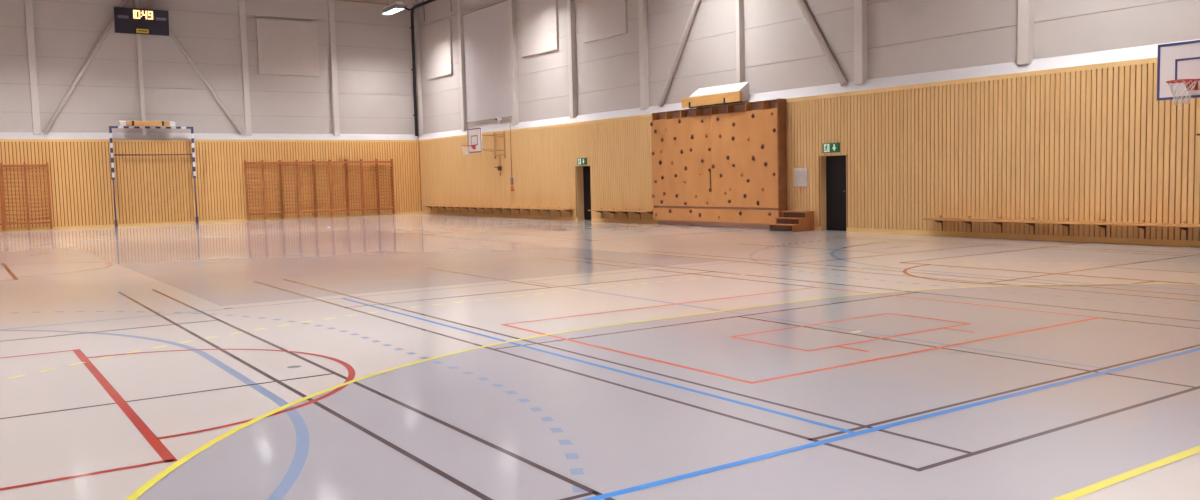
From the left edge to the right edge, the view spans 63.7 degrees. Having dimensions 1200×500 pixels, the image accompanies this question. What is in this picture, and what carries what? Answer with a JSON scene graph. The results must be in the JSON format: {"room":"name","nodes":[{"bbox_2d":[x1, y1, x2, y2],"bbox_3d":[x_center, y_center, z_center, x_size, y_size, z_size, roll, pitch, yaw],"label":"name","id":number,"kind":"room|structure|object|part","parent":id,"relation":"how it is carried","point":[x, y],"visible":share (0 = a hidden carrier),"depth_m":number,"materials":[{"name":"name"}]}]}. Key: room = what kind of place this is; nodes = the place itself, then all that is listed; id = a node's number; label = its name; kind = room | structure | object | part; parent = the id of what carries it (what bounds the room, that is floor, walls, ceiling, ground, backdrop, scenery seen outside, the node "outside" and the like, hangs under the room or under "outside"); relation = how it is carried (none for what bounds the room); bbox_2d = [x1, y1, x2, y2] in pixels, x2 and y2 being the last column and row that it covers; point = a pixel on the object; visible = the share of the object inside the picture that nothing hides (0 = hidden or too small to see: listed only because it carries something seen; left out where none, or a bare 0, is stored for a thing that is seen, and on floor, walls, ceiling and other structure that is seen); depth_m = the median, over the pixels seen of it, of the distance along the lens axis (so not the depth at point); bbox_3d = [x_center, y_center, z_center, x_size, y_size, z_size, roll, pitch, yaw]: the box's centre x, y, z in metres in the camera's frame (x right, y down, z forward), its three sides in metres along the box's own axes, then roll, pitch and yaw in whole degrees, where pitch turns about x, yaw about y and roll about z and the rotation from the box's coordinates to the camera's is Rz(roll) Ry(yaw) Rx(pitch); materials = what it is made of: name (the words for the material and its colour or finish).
{"room":"sports hall","nodes":[
{"label":"sports hall","id":0,"kind":"room"},
{"bbox_2d":[0,0,421,231],"bbox_3d":[-19.049,-6.434,40.432,24.780,11.000,0.586,-4,5,-34],"label":"wall","id":1,"kind":"structure","parent":0,"point":[374,48],"depth_m":41.49,"materials":[{"name":"beige"}]},
{"bbox_2d":[0,170,4,230],"bbox_3d":[-23.847,-2.008,36.989,1.620,2.640,0.132,-4,5,-34],"label":"wall bars","id":2,"kind":"object","parent":1,"relation":"attached to","point":[1,199],"visible":1,"depth_m":37.40,"materials":[{"name":"brown wood"}]},
{"bbox_2d":[0,162,52,230],"bbox_3d":[-22.500,-2.109,37.901,1.620,2.640,0.132,-4,5,-34],"label":"wall bars","id":3,"kind":"object","parent":1,"relation":"attached to","point":[24,165],"visible":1,"depth_m":37.86,"materials":[{"name":"brown wood"}]},
{"bbox_3d":[-22.513,-3.294,37.790,1.550,0.100,0.060,-4,5,-34],"label":"rail","id":4,"kind":"part","parent":3,"relation":"part of","materials":[{"name":"brown wood"}]},
{"bbox_3d":[-22.463,-1.051,37.963,1.550,0.060,0.050,-4,5,-34],"label":"rail","id":5,"kind":"part","parent":3,"relation":"part of","materials":[{"name":"brown wood"}]},
{"bbox_2d":[24,0,40,134],"bbox_3d":[-22.367,-8.114,37.945,0.250,7.120,0.200,-4,5,-34],"label":"steel column","id":6,"kind":"structure","parent":1,"relation":"attached to","point":[27,3],"depth_m":37.94,"materials":[{"name":"white metal"}]},
{"bbox_2d":[43,0,127,133],"bbox_3d":[-20.734,-7.601,39.075,3.476,5.770,0.160,-4,5,-34],"label":"diagonal brace","id":7,"kind":"object","parent":1,"relation":"attached to","point":[73,85],"visible":1,"depth_m":38.91,"materials":[{"name":"beige paint"}]},
{"bbox_2d":[134,0,146,134],"bbox_3d":[-19.151,-8.354,40.120,0.160,7.120,0.200,-4,5,-34],"label":"steel column","id":8,"kind":"structure","parent":1,"relation":"attached to","point":[136,2],"depth_m":40.13,"materials":[{"name":"grey metal"}]},
{"bbox_2d":[114,7,168,35],"bbox_3d":[-18.878,-9.374,39.729,2.040,1.023,0.584,-4,5,-34],"label":"scoreboard","id":9,"kind":"object","parent":1,"relation":"attached to","point":[126,20],"visible":1,"depth_m":39.52,"materials":[{"name":"black plastic"}]},
{"bbox_2d":[146,0,242,134],"bbox_3d":[-17.404,-7.924,41.322,3.839,5.916,0.144,-4,5,-34],"label":"diagonal brace","id":10,"kind":"object","parent":1,"relation":"attached to","point":[149,2],"visible":1,"depth_m":41.48,"materials":[{"name":"beige paint"}]},
{"bbox_2d":[0,132,418,139],"bbox_3d":[-19.042,-4.763,40.355,24.500,0.280,0.284,-4,5,-34],"label":"trim","id":11,"kind":"structure","parent":1,"relation":"attached to","point":[3,135],"depth_m":41.71,"materials":[{"name":"white paint"}]},
{"bbox_2d":[238,0,251,135],"bbox_3d":[-15.654,-8.615,42.485,0.250,7.120,0.200,-4,5,-34],"label":"steel column","id":12,"kind":"structure","parent":1,"relation":"attached to","point":[241,3],"depth_m":42.45,"materials":[{"name":"grey metal"}]},
{"bbox_2d":[244,160,282,219],"bbox_3d":[-14.968,-2.671,42.995,1.560,2.640,0.132,-4,5,-34],"label":"wall bars","id":13,"kind":"object","parent":1,"relation":"attached to","point":[262,162],"visible":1,"depth_m":42.93,"materials":[{"name":"brown wood"}]},
{"bbox_3d":[-14.981,-3.856,42.884,1.490,0.100,0.060,-4,5,-34],"label":"rail","id":14,"kind":"part","parent":13,"relation":"part of","materials":[{"name":"brown wood"}]},
{"bbox_3d":[-14.931,-1.613,43.057,1.490,0.060,0.050,-4,5,-34],"label":"rail","id":15,"kind":"part","parent":13,"relation":"part of","materials":[{"name":"brown wood"}]},
{"bbox_2d":[256,18,318,76],"bbox_3d":[-14.078,-9.121,43.587,2.700,2.450,0.096,-4,5,-34],"label":"acoustic panel","id":16,"kind":"object","parent":1,"relation":"attached to","point":[284,47],"visible":1,"depth_m":43.52,"materials":[{"name":"white fabric"}]},
{"bbox_2d":[280,160,315,218],"bbox_3d":[-13.714,-2.765,43.842,1.560,2.640,0.132,-4,5,-34],"label":"wall bars","id":17,"kind":"object","parent":1,"relation":"attached to","point":[296,162],"visible":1,"depth_m":43.80,"materials":[{"name":"brown wood"}]},
{"bbox_3d":[-13.728,-3.950,43.732,1.490,0.100,0.060,-4,5,-34],"label":"rail","id":18,"kind":"part","parent":17,"relation":"part of","materials":[{"name":"brown wood"}]},
{"bbox_3d":[-13.677,-1.707,43.904,1.490,0.060,0.050,-4,5,-34],"label":"rail","id":19,"kind":"part","parent":17,"relation":"part of","materials":[{"name":"brown wood"}]},
{"bbox_2d":[313,159,348,216],"bbox_3d":[-12.461,-2.858,44.690,1.560,2.640,0.132,-4,5,-34],"label":"wall bars","id":20,"kind":"object","parent":1,"relation":"attached to","point":[329,162],"visible":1,"depth_m":44.65,"materials":[{"name":"brown wood"}]},
{"bbox_3d":[-12.475,-4.043,44.579,1.490,0.100,0.060,-4,5,-34],"label":"rail","id":21,"kind":"part","parent":20,"relation":"part of","materials":[{"name":"brown wood"}]},
{"bbox_3d":[-12.424,-1.800,44.752,1.490,0.060,0.050,-4,5,-34],"label":"rail","id":22,"kind":"part","parent":20,"relation":"part of","materials":[{"name":"brown wood"}]},
{"bbox_2d":[327,0,339,135],"bbox_3d":[-12.355,-8.861,44.716,0.250,7.120,0.200,-4,5,-34],"label":"steel column","id":23,"kind":"structure","parent":1,"relation":"attached to","point":[331,14],"depth_m":44.67,"materials":[{"name":"white metal"}]},
{"bbox_2d":[338,0,407,6],"bbox_3d":[-11.844,-11.585,44.831,6.250,0.089,0.059,-4,5,-34],"label":"cable conduit","id":24,"kind":"object","parent":23,"relation":"attached to","point":[338,0],"visible":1,"depth_m":45.37,"materials":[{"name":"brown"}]},
{"bbox_2d":[346,159,379,214],"bbox_3d":[-11.207,-2.952,45.538,1.560,2.640,0.132,-4,5,-34],"label":"wall bars","id":25,"kind":"object","parent":1,"relation":"attached to","point":[361,162],"visible":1,"depth_m":45.51,"materials":[{"name":"brown wood"}]},
{"bbox_3d":[-11.221,-4.137,45.427,1.490,0.100,0.060,-4,5,-34],"label":"rail","id":26,"kind":"part","parent":25,"relation":"part of","materials":[{"name":"brown wood"}]},
{"bbox_3d":[-11.171,-1.894,45.599,1.490,0.060,0.050,-4,5,-34],"label":"rail","id":27,"kind":"part","parent":25,"relation":"part of","materials":[{"name":"brown wood"}]},
{"bbox_2d":[377,159,394,214],"bbox_3d":[-10.258,-3.023,46.180,0.826,2.640,0.132,-4,5,-34],"label":"wall bars","id":28,"kind":"object","parent":1,"relation":"attached to","point":[391,161],"visible":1,"depth_m":46.20,"materials":[{"name":"brown wood"}]},
{"bbox_2d":[0,214,1199,499],"bbox_3d":[-6.050,0.096,22.128,25.000,0.103,45.900,-4,5,-34],"label":"floor","id":29,"kind":"structure","parent":0,"point":[404,356],"depth_m":8.12,"materials":[{"name":"grey laminate"}]},
{"bbox_2d":[109,126,198,226],"bbox_3d":[-18.610,-3.080,40.314,3.250,4.110,0.420,-4,5,-34],"label":"goal","id":30,"kind":"object","parent":29,"relation":"on","point":[192,154],"visible":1,"depth_m":40.05,"materials":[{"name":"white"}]},
{"bbox_3d":[-19.850,-3.949,39.262,0.090,2.160,0.084,-4,5,-34],"label":"striped post","id":31,"kind":"part","parent":30,"relation":"part of","materials":[{"name":"black"}]},
{"bbox_2d":[118,121,174,126],"bbox_3d":[-18.786,-5.254,40.066,2.100,0.240,0.580,-4,5,-34],"label":"box","id":32,"kind":"object","parent":30,"relation":"on","point":[120,123],"visible":0.99,"depth_m":39.84,"materials":[{"name":"white paint"}]},
{"bbox_3d":[-17.271,-4.142,41.006,0.090,2.160,0.084,-4,5,-34],"label":"striped post","id":33,"kind":"part","parent":30,"relation":"part of","materials":[{"name":"black"}]},
{"bbox_2d":[768,211,814,231],"bbox_3d":[5.178,-0.781,26.122,0.820,0.520,0.920,-4,5,-34],"label":"wooden steps","id":34,"kind":"structure","parent":29,"relation":"on","point":[804,221],"depth_m":25.92,"materials":[{"name":"brown wood"}]},
{"bbox_3d":[4.948,-0.787,26.479,0.800,0.490,0.030,-4,5,-34],"label":"panel","id":35,"kind":"part","parent":34,"relation":"part of","materials":[{"name":"brown wood"}]},
{"bbox_3d":[5.425,-0.746,25.777,0.800,0.490,0.030,-4,5,-34],"label":"panel","id":36,"kind":"part","parent":34,"relation":"part of","materials":[{"name":"brown wood"}]},
{"bbox_2d":[418,0,1199,246],"bbox_3d":[4.041,-6.088,28.499,0.586,11.000,45.680,-4,5,-34],"label":"wall","id":37,"kind":"structure","parent":0,"point":[1094,142],"depth_m":23.58,"materials":[{"name":"beige"}]},
{"bbox_2d":[413,0,422,135],"bbox_3d":[-8.868,-9.120,47.062,0.200,7.120,0.180,-4,5,-34],"label":"steel column","id":38,"kind":"structure","parent":37,"relation":"attached to","point":[415,2],"depth_m":47.02,"materials":[{"name":"grey metal"}]},
{"bbox_2d":[426,19,452,78],"bbox_3d":[-7.516,-9.348,45.123,0.096,2.480,2.600,-4,5,-34],"label":"acoustic panel","id":39,"kind":"object","parent":37,"relation":"attached to","point":[438,35],"visible":1,"depth_m":44.98,"materials":[{"name":"white fabric"}]},
{"bbox_2d":[457,0,467,130],"bbox_3d":[-6.159,-8.886,43.082,0.200,7.120,0.240,-4,5,-34],"label":"steel column","id":40,"kind":"structure","parent":37,"relation":"attached to","point":[460,5],"depth_m":43.04,"materials":[{"name":"grey metal"}]},
{"bbox_2d":[461,128,505,174],"bbox_3d":[-4.902,-4.036,39.803,1.810,1.940,1.200,-4,5,-34],"label":"basketball hoop","id":41,"kind":"object","parent":37,"relation":"attached to","point":[475,135],"visible":1,"depth_m":39.70,"materials":[{"name":"white plastic"}]},
{"bbox_3d":[-4.422,-4.389,40.618,0.062,1.100,0.040,-4,5,-34],"label":"wall rail","id":42,"kind":"part","parent":41,"relation":"part of","materials":[{"name":"beige wood"}]},
{"bbox_3d":[-3.950,-4.348,39.924,0.062,1.100,0.040,-4,5,-34],"label":"wall rail","id":43,"kind":"part","parent":41,"relation":"part of","materials":[{"name":"beige wood"}]},
{"bbox_2d":[463,0,511,122],"bbox_3d":[-4.771,-7.959,41.248,0.070,4.800,4.420,-4,5,-34],"label":"wall panel","id":44,"kind":"object","parent":37,"relation":"attached to","point":[486,29],"visible":1,"depth_m":41.23,"materials":[{"name":"grey"}]},
{"bbox_2d":[422,204,573,216],"bbox_3d":[-4.783,-1.708,41.063,0.492,0.365,12.880,-4,5,-34],"label":"bench","id":45,"kind":"object","parent":37,"relation":"attached to","point":[430,205],"visible":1,"depth_m":39.88,"materials":[{"name":"brown wood"}]},
{"bbox_2d":[510,125,513,190],"bbox_3d":[-3.638,-3.837,39.500,0.149,2.850,0.149,-4,5,-34],"label":"pull cord","id":46,"kind":"object","parent":37,"relation":"attached to","point":[511,178],"visible":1,"depth_m":39.53,"materials":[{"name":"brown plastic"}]},
{"bbox_3d":[-3.644,-4.087,39.481,0.030,2.350,0.030,-2,4,-12],"label":"cord","id":47,"kind":"part","parent":46,"relation":"part of","materials":[{"name":"brown plastic"}]},
{"bbox_2d":[509,0,518,124],"bbox_3d":[-3.529,-8.659,39.218,0.200,7.120,0.240,-4,5,-34],"label":"steel column","id":48,"kind":"structure","parent":37,"relation":"attached to","point":[512,3],"depth_m":39.21,"materials":[{"name":"grey metal"}]},
{"bbox_2d":[520,0,558,56],"bbox_3d":[-2.373,-8.903,37.568,0.096,2.480,2.700,-4,5,-34],"label":"acoustic panel","id":49,"kind":"object","parent":37,"relation":"attached to","point":[539,18],"visible":1,"depth_m":37.51,"materials":[{"name":"white fabric"}]},
{"bbox_2d":[567,0,577,117],"bbox_3d":[-1.062,-8.445,35.593,0.200,7.120,0.240,-4,5,-34],"label":"steel column","id":50,"kind":"structure","parent":37,"relation":"attached to","point":[570,3],"depth_m":35.61,"materials":[{"name":"white metal"}]},
{"bbox_2d":[577,158,586,164],"bbox_3d":[-0.657,-3.229,35.195,0.055,0.250,0.560,-4,5,-34],"label":"exit sign","id":51,"kind":"object","parent":37,"relation":"attached to","point":[580,161],"visible":1,"depth_m":35.16,"materials":[{"name":"green plastic"}]},
{"bbox_2d":[576,166,590,219],"bbox_3d":[-0.449,-2.084,35.380,0.350,2.000,0.940,-4,5,-34],"label":"door","id":52,"kind":"structure","parent":37,"relation":"in","point":[583,179],"depth_m":35.69,"materials":[{"name":"black wood"}]},
{"bbox_2d":[582,0,627,42],"bbox_3d":[0.144,-8.686,33.869,0.096,2.480,2.620,-4,5,-34],"label":"acoustic panel","id":53,"kind":"object","parent":37,"relation":"attached to","point":[602,19],"visible":1,"depth_m":33.88,"materials":[{"name":"white fabric"}]},
{"bbox_2d":[588,208,652,218],"bbox_3d":[0.731,-1.231,32.963,0.492,0.365,3.400,-4,5,-34],"label":"bench","id":54,"kind":"object","parent":37,"relation":"attached to","point":[601,210],"visible":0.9,"depth_m":32.82,"materials":[{"name":"brown wood"}]},
{"bbox_2d":[638,0,648,109],"bbox_3d":[1.411,-8.231,31.960,0.200,7.120,0.240,-4,5,-34],"label":"steel column","id":55,"kind":"structure","parent":37,"relation":"attached to","point":[642,4],"depth_m":32.01,"materials":[{"name":"white metal"}]},
{"bbox_2d":[658,0,699,106],"bbox_3d":[2.890,-7.386,29.849,0.170,5.649,3.671,-4,5,-34],"label":"diagonal brace","id":56,"kind":"object","parent":37,"relation":"attached to","point":[696,2],"visible":1,"depth_m":30.48,"materials":[{"name":"beige paint"}]},
{"bbox_2d":[650,98,786,227],"bbox_3d":[3.394,-2.509,28.991,0.347,3.580,5.792,-4,5,-34],"label":"wall","id":57,"kind":"structure","parent":37,"relation":"attached to","point":[722,165],"depth_m":28.54,"materials":[{"name":"brown wood"}]},
{"bbox_3d":[2.520,-2.734,30.096,0.030,2.745,2.920,-4,5,-34],"label":"panel","id":58,"kind":"part","parent":57,"relation":"part of","materials":[{"name":"brown wood"}]},
{"bbox_2d":[681,82,748,107],"bbox_3d":[3.435,-4.598,28.720,0.505,0.615,2.640,-4,5,-34],"label":"box","id":59,"kind":"object","parent":57,"relation":"on","point":[736,92],"visible":1,"depth_m":28.43,"materials":[{"name":"white paint"}]},
{"bbox_3d":[3.343,-1.043,29.066,0.030,0.390,5.710,-4,5,-34],"label":"panel","id":60,"kind":"part","parent":57,"relation":"part of","materials":[{"name":"brown wood"}]},
{"bbox_3d":[4.127,-2.595,27.734,0.030,2.745,2.780,-4,5,-34],"label":"panel","id":61,"kind":"part","parent":57,"relation":"part of","materials":[{"name":"brown wood"}]},
{"bbox_2d":[736,0,744,82],"bbox_3d":[4.053,-8.003,28.079,0.200,7.120,0.150,-4,5,-34],"label":"steel column","id":62,"kind":"structure","parent":37,"relation":"attached to","point":[740,54],"depth_m":28.16,"materials":[{"name":"white metal"}]},
{"bbox_2d":[794,168,807,185],"bbox_3d":[5.474,-1.984,26.289,0.030,0.500,0.480,-4,5,-34],"label":"notice board","id":63,"kind":"object","parent":37,"relation":"attached to","point":[800,174],"visible":1,"depth_m":26.27,"materials":[{"name":"white paper"}]},
{"bbox_2d":[418,39,1199,139],"bbox_3d":[3.959,-4.424,28.541,0.280,0.280,45.680,-4,5,-34],"label":"trim","id":64,"kind":"structure","parent":37,"relation":"attached to","point":[1148,51],"depth_m":23.51,"materials":[{"name":"white paint"}]},
{"bbox_2d":[796,0,846,85],"bbox_3d":[5.259,-7.181,26.369,0.170,5.651,3.740,-4,5,-34],"label":"diagonal brace","id":65,"kind":"object","parent":37,"relation":"attached to","point":[802,5],"visible":1,"depth_m":25.55,"materials":[{"name":"beige paint"}]},
{"bbox_2d":[822,143,839,152],"bbox_3d":[6.059,-2.678,25.326,0.055,0.250,0.560,-4,5,-34],"label":"exit sign","id":66,"kind":"object","parent":37,"relation":"attached to","point":[826,147],"visible":1,"depth_m":25.30,"materials":[{"name":"green plastic"}]},
{"bbox_2d":[820,155,846,230],"bbox_3d":[6.242,-1.500,25.471,0.260,2.000,0.900,-4,5,-34],"label":"door","id":67,"kind":"structure","parent":37,"relation":"in","point":[833,168],"depth_m":25.64,"materials":[{"name":"black wood"}]},
{"bbox_2d":[854,0,866,83],"bbox_3d":[6.571,-7.785,24.380,0.200,7.120,0.270,-4,5,-34],"label":"steel column","id":68,"kind":"structure","parent":37,"relation":"attached to","point":[860,6],"depth_m":24.48,"materials":[{"name":"white metal"}]},
{"bbox_2d":[1017,0,1033,64],"bbox_3d":[9.122,-7.564,20.632,0.200,7.120,0.260,-4,5,-34],"label":"steel column","id":69,"kind":"structure","parent":37,"relation":"attached to","point":[1025,50],"depth_m":20.77,"materials":[{"name":"white metal"}]},
{"bbox_2d":[922,215,1199,239],"bbox_3d":[11.516,-0.298,17.118,0.492,0.365,13.520,-4,5,-34],"label":"bench","id":70,"kind":"object","parent":37,"relation":"attached to","point":[999,221],"visible":1,"depth_m":19.84,"materials":[{"name":"brown wood"}]},
{"bbox_2d":[1157,40,1199,135],"bbox_3d":[10.593,-2.695,17.039,1.810,1.940,1.200,-4,5,-34],"label":"basketball hoop","id":71,"kind":"object","parent":37,"relation":"attached to","point":[1178,64],"visible":1,"depth_m":17.00,"materials":[{"name":"white"}]},
{"bbox_3d":[-6.339,-10.907,21.162,25.200,0.200,46.100,-4,5,-34],"label":"ceiling","id":72,"kind":"structure","parent":0,"visible":0},
{"bbox_2d":[382,0,403,14],"bbox_3d":[-9.217,-11.479,42.846,0.400,1.770,1.600,-4,5,-34],"label":"ceiling lamp","id":73,"kind":"object","parent":72,"relation":"hanging from","point":[397,6],"visible":1,"depth_m":42.72,"materials":[{"name":"white plastic"}]},
{"bbox_2d":[404,0,435,135],"bbox_3d":[-6.759,-8.863,42.966,0.653,7.120,9.300,-4,5,-34],"label":"downpipe","id":74,"kind":"object","parent":72,"relation":"hanging from","point":[427,1],"visible":0.98,"depth_m":46.62,"materials":[{"name":"black metal"}]}
]}

